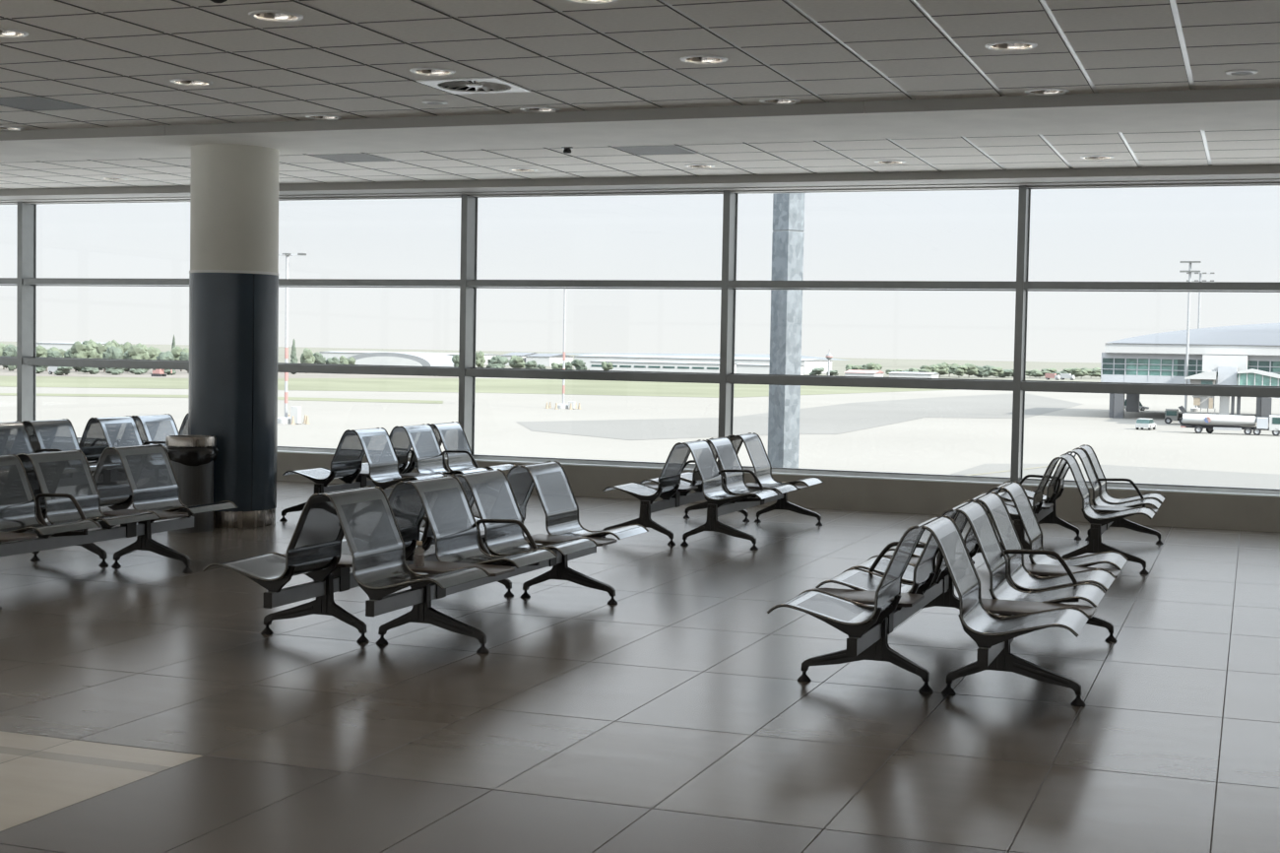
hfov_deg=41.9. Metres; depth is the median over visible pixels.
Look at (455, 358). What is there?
tree
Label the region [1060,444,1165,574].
bench
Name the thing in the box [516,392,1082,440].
taxiway
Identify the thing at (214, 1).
dome camera
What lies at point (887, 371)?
tree
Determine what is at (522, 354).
hangar
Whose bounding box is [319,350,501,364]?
hangar
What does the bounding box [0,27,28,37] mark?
recessed light
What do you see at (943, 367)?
tree
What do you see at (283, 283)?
window
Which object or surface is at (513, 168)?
recessed light
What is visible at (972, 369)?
tree
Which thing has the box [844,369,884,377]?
depot
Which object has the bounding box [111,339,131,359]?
tree
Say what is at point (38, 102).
panel
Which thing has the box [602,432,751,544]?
airport bench
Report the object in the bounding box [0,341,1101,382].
field
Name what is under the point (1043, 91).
recessed light
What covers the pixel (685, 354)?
hills
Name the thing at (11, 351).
tree
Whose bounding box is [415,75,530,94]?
ceiling vent
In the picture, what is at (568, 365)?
tree
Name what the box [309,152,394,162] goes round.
panel
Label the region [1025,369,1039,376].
tree
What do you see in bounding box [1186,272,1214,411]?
mast
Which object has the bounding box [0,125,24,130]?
recessed light
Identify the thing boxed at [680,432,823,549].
airport bench
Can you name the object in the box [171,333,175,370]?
tree
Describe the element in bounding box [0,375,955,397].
grass field
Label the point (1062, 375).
lorry
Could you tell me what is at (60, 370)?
tree
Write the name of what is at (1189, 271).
mast
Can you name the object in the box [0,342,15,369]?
tree
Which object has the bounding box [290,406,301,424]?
cabinet
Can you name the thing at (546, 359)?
hangar
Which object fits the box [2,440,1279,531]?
wall
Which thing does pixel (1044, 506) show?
bench
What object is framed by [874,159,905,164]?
recessed light
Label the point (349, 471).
airport bench
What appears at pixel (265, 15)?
recessed light
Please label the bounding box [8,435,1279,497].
trim
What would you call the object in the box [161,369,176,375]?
tree
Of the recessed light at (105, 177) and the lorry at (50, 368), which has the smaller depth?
the recessed light at (105, 177)
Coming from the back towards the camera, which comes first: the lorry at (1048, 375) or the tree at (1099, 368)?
the tree at (1099, 368)
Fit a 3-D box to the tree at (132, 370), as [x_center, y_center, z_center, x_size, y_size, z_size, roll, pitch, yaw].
[-128.867,-14.874,430.618,5.807,3.061,4.753,0,3,-22]
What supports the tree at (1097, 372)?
on the field at (887, 363)
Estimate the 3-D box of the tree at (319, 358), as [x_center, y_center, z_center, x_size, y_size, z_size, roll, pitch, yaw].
[-98.616,-19.510,509.561,6.022,6.340,4.929,1,3,-9]
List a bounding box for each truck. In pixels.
[1164,405,1188,424]
[1180,413,1279,436]
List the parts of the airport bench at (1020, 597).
seat, seat, armrest, seat, seat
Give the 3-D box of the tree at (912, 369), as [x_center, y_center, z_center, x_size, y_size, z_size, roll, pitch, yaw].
[112.709,-21.764,674.880,8.393,3.874,8.550,1,3,7]
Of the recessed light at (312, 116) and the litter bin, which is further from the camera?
the litter bin
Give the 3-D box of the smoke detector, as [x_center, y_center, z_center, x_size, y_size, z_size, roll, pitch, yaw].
[-0.627,-2.379,14.385,0.100,0.052,0.100,2,3,20]
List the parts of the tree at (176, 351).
crown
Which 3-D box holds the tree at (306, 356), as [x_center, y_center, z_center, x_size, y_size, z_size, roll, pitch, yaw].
[-99.075,-19.651,498.672,5.392,7.589,5.293,-1,4,-45]
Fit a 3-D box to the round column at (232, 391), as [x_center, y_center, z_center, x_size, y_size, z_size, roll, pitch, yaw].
[-3.506,-0.771,14.420,0.754,3.224,0.754,2,3,20]
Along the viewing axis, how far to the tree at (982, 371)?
714.78 m
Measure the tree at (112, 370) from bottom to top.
2.938 m
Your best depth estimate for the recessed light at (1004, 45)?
9.38 m
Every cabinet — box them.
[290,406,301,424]
[568,401,575,409]
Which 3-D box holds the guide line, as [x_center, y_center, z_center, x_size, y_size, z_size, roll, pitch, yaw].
[25.222,3.458,122.668,9.600,0.001,31.800,2,3,20]
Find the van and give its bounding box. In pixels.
[1124,398,1149,410]
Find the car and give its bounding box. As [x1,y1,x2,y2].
[1135,418,1155,430]
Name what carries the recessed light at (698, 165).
in the ceiling
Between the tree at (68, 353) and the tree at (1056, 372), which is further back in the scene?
the tree at (1056, 372)
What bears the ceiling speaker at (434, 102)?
attached to the ceiling
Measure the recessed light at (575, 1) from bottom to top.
0.128 m
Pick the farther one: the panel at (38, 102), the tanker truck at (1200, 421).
the tanker truck at (1200, 421)
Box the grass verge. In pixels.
[0,392,443,403]
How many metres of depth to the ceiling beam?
12.61 m
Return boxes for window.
[0,203,17,365]
[16,201,190,441]
[277,196,461,454]
[457,192,723,464]
[718,189,1019,478]
[1010,184,1279,490]
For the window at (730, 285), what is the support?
in the wall
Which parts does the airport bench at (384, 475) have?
seat, seat, armrest, seat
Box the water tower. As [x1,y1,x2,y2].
[825,351,832,375]
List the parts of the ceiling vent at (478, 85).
blade, blade, blade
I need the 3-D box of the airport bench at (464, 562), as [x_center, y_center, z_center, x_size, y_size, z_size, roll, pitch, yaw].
[-0.756,0.703,9.517,0.673,0.828,2.942,2,3,20]
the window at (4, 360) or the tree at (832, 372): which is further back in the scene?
the tree at (832, 372)
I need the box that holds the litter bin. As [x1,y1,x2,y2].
[164,434,218,532]
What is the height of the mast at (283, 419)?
18.320 m
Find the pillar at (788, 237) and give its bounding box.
[768,192,805,467]
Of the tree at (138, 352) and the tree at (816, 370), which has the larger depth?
the tree at (816, 370)
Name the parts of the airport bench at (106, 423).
seat, armrest, seat, seat, armrest, seat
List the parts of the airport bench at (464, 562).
seat, seat, armrest, seat, seat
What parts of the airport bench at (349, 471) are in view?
seat, seat, armrest, seat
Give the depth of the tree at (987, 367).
730.31 m
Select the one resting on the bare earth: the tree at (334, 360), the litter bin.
the tree at (334, 360)
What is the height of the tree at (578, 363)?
5.069 m
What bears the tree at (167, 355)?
on the bare earth
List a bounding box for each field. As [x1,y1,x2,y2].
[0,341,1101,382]
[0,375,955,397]
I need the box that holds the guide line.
[964,464,1057,475]
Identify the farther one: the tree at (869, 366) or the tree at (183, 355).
the tree at (869, 366)
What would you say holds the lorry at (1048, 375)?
on the field at (887, 363)
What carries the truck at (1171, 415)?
on the apron
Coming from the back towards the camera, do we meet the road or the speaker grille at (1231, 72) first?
the road
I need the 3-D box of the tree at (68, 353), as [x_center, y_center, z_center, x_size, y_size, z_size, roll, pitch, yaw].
[-153.556,-17.979,454.126,6.060,6.217,4.959,2,3,18]
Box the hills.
[562,353,848,360]
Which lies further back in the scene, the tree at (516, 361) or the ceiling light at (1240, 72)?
the tree at (516, 361)
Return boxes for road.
[950,463,1279,489]
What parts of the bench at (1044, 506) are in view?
seat, seat, armrest, seat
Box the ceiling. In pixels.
[0,0,1279,189]
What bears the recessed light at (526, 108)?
in the ceiling
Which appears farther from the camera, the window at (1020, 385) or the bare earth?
the bare earth
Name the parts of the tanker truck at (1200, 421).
tank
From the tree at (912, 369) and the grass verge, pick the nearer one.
the grass verge
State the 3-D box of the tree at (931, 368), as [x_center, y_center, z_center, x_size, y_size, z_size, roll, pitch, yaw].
[119.779,-22.965,688.002,8.023,5.357,7.875,2,3,27]
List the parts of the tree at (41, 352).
crown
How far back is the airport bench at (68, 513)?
10.98 m
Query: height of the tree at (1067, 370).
4.607 m
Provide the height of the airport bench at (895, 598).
0.828 m
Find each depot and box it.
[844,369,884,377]
[889,371,939,378]
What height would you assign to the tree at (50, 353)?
6.026 m
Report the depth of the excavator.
411.07 m
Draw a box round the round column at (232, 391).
[188,143,279,527]
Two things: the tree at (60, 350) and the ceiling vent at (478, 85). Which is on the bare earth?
the tree at (60, 350)
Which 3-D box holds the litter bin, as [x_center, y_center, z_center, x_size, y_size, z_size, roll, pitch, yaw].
[-3.707,0.472,13.855,0.476,0.785,0.439,2,3,20]
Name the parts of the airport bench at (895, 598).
seat, seat, armrest, seat, seat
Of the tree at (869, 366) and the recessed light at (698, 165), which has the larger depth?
the tree at (869, 366)
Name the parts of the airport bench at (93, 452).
seat, seat, seat, seat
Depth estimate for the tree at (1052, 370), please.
742.35 m
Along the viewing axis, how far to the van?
284.18 m
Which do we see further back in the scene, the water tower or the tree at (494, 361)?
the water tower
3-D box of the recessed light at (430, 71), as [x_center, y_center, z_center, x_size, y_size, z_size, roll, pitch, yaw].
[-1.308,-2.298,10.544,0.286,0.128,0.286,1,3,0]
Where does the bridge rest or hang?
on the apron
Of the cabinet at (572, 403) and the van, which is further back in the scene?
the van
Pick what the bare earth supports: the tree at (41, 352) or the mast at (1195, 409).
the tree at (41, 352)
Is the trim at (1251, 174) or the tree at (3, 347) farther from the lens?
the tree at (3, 347)
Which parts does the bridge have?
service panel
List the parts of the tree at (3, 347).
crown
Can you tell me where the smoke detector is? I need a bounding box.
[561,146,573,153]
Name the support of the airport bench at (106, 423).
on the floor
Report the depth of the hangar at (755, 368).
627.72 m
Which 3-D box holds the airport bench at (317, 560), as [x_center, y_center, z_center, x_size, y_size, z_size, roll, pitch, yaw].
[-1.410,0.679,9.757,0.673,0.828,2.942,2,3,20]
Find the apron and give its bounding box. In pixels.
[0,375,1279,476]
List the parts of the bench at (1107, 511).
seat, seat, armrest, seat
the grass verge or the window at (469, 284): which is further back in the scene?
the grass verge
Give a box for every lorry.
[48,366,58,374]
[1044,373,1060,380]
[1059,373,1074,380]
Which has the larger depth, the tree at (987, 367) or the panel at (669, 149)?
the tree at (987, 367)
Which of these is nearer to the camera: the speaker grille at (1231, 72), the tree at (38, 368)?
the speaker grille at (1231, 72)
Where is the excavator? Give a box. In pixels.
[151,369,172,376]
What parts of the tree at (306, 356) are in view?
crown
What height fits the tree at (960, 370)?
5.437 m
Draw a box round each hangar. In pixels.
[36,341,124,351]
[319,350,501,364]
[347,352,453,366]
[500,352,536,365]
[525,353,573,366]
[574,354,831,374]
[589,359,737,373]
[735,363,803,375]
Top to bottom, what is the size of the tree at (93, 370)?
3.156 m
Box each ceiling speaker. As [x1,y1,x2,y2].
[422,100,447,105]
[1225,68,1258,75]
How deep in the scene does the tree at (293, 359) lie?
477.55 m
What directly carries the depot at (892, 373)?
on the field at (887, 363)
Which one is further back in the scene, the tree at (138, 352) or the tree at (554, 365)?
the tree at (554, 365)
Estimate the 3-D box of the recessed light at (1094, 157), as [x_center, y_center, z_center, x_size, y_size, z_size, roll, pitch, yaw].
[3.936,-2.372,14.368,0.286,0.128,0.286,1,3,0]
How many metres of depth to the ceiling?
10.26 m
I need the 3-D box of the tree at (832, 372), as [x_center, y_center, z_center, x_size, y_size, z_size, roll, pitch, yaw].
[76.446,-21.271,664.913,5.034,2.418,6.151,3,3,39]
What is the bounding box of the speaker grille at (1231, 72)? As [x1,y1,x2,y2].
[1230,71,1251,73]
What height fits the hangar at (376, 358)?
6.000 m
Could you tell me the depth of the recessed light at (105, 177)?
17.91 m
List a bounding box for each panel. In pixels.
[0,95,91,110]
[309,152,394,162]
[613,144,698,154]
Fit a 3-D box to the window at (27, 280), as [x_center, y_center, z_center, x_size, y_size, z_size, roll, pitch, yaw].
[-6.137,-1.236,19.902,2.999,2.885,0.235,2,3,20]
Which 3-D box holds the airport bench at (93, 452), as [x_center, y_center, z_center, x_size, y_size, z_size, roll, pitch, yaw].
[-5.449,0.307,16.297,0.673,0.828,3.672,2,3,20]
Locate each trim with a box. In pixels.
[0,0,1212,175]
[0,78,1279,140]
[0,155,1279,204]
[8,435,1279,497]
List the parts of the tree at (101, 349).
crown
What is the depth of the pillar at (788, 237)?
20.39 m
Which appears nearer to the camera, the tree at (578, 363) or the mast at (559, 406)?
the mast at (559, 406)
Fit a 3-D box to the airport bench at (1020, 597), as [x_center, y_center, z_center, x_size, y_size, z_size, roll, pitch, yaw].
[2.030,0.801,8.494,0.673,0.828,2.942,2,3,20]
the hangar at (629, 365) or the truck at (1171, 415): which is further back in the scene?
the hangar at (629, 365)
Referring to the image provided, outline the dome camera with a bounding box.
[210,0,227,2]
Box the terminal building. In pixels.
[1100,322,1279,422]
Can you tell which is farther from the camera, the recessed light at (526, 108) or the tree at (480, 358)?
the tree at (480, 358)
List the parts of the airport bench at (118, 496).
seat, seat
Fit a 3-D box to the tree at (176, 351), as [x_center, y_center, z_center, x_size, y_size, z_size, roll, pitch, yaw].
[-134.694,-19.818,488.718,6.313,7.477,6.197,1,3,-7]
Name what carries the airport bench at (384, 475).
on the floor
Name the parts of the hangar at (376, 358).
door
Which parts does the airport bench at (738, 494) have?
seat, armrest, seat, seat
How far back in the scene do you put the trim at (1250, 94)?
11.94 m
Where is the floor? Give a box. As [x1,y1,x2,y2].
[0,477,1279,852]
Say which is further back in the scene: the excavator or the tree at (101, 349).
the tree at (101, 349)
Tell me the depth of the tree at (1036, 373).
718.28 m
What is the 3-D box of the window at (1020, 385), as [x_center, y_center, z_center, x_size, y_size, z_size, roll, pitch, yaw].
[5.065,-0.838,15.789,2.999,2.885,0.235,2,3,20]
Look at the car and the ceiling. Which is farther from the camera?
the car
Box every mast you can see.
[277,253,306,423]
[557,288,568,408]
[1178,260,1201,423]
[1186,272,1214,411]
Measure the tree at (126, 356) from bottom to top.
6.914 m
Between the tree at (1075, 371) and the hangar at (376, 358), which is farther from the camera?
the tree at (1075, 371)
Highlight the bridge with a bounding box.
[1184,354,1279,426]
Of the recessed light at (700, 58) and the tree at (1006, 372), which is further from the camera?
the tree at (1006, 372)
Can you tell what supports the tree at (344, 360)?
on the bare earth
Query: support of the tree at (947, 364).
on the field at (887, 363)
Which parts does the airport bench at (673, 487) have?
seat, seat, armrest, seat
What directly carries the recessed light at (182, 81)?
in the ceiling
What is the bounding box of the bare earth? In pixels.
[0,365,458,378]
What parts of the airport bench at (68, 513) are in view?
seat, armrest, seat, seat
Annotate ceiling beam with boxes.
[0,100,1279,161]
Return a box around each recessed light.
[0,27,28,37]
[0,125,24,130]
[99,176,127,180]
[169,77,213,85]
[248,9,303,21]
[305,114,342,120]
[409,66,454,75]
[509,167,538,171]
[520,106,560,112]
[567,0,617,3]
[680,54,727,63]
[684,163,714,168]
[759,97,800,104]
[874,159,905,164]
[985,40,1037,51]
[1024,87,1069,95]
[1080,154,1114,159]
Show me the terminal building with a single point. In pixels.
(1158, 357)
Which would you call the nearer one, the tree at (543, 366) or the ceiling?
the ceiling
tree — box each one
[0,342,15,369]
[1,344,16,370]
[36,344,61,371]
[36,365,48,373]
[47,349,63,357]
[54,366,72,375]
[59,348,69,357]
[64,348,81,371]
[70,338,100,358]
[80,367,99,374]
[96,340,116,372]
[102,345,124,370]
[105,367,125,375]
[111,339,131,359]
[123,349,129,371]
[128,342,149,359]
[128,368,148,374]
[146,345,161,370]
[154,350,174,370]
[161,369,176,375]
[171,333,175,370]
[171,345,189,371]
[179,351,189,373]
[289,338,298,374]
[300,347,315,373]
[312,352,325,363]
[325,356,340,364]
[339,355,355,364]
[451,354,458,367]
[475,350,485,367]
[486,355,510,368]
[508,355,524,368]
[524,360,538,368]
[536,364,546,369]
[551,362,566,369]
[565,361,573,369]
[571,359,586,370]
[601,361,613,370]
[809,367,824,375]
[826,370,838,375]
[844,364,861,371]
[864,362,882,370]
[885,368,901,374]
[908,367,928,372]
[919,364,941,373]
[936,363,949,376]
[942,362,959,374]
[948,364,967,376]
[964,362,978,375]
[973,365,986,377]
[982,365,995,377]
[987,366,1004,376]
[998,369,1013,377]
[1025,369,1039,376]
[1030,369,1050,377]
[1041,368,1056,373]
[1052,371,1067,375]
[1062,368,1072,373]
[1068,367,1092,377]
[1081,367,1101,376]
[1091,369,1100,377]
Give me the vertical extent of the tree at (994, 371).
4.767 m
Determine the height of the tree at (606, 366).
4.352 m
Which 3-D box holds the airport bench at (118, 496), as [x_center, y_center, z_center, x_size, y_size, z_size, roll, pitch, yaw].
[-4.309,0.576,10.822,0.673,0.828,2.942,2,3,20]
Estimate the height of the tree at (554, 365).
3.683 m
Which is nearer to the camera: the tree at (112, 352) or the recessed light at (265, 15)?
the recessed light at (265, 15)
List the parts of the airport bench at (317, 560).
seat, seat, armrest, seat, seat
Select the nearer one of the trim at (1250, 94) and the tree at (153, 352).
the trim at (1250, 94)
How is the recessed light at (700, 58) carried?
in the ceiling
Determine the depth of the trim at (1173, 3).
9.78 m
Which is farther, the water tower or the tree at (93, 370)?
the water tower
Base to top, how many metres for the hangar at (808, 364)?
6.600 m
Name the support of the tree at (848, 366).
on the field at (887, 363)
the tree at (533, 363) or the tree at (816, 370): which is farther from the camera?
the tree at (816, 370)
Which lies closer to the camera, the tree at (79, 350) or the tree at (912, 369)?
the tree at (79, 350)
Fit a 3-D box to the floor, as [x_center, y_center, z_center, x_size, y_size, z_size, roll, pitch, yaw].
[-4.519,1.329,7.121,27.570,0.350,23.300,2,3,20]
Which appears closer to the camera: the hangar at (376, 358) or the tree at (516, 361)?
the tree at (516, 361)
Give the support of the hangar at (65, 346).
on the field at (887, 363)

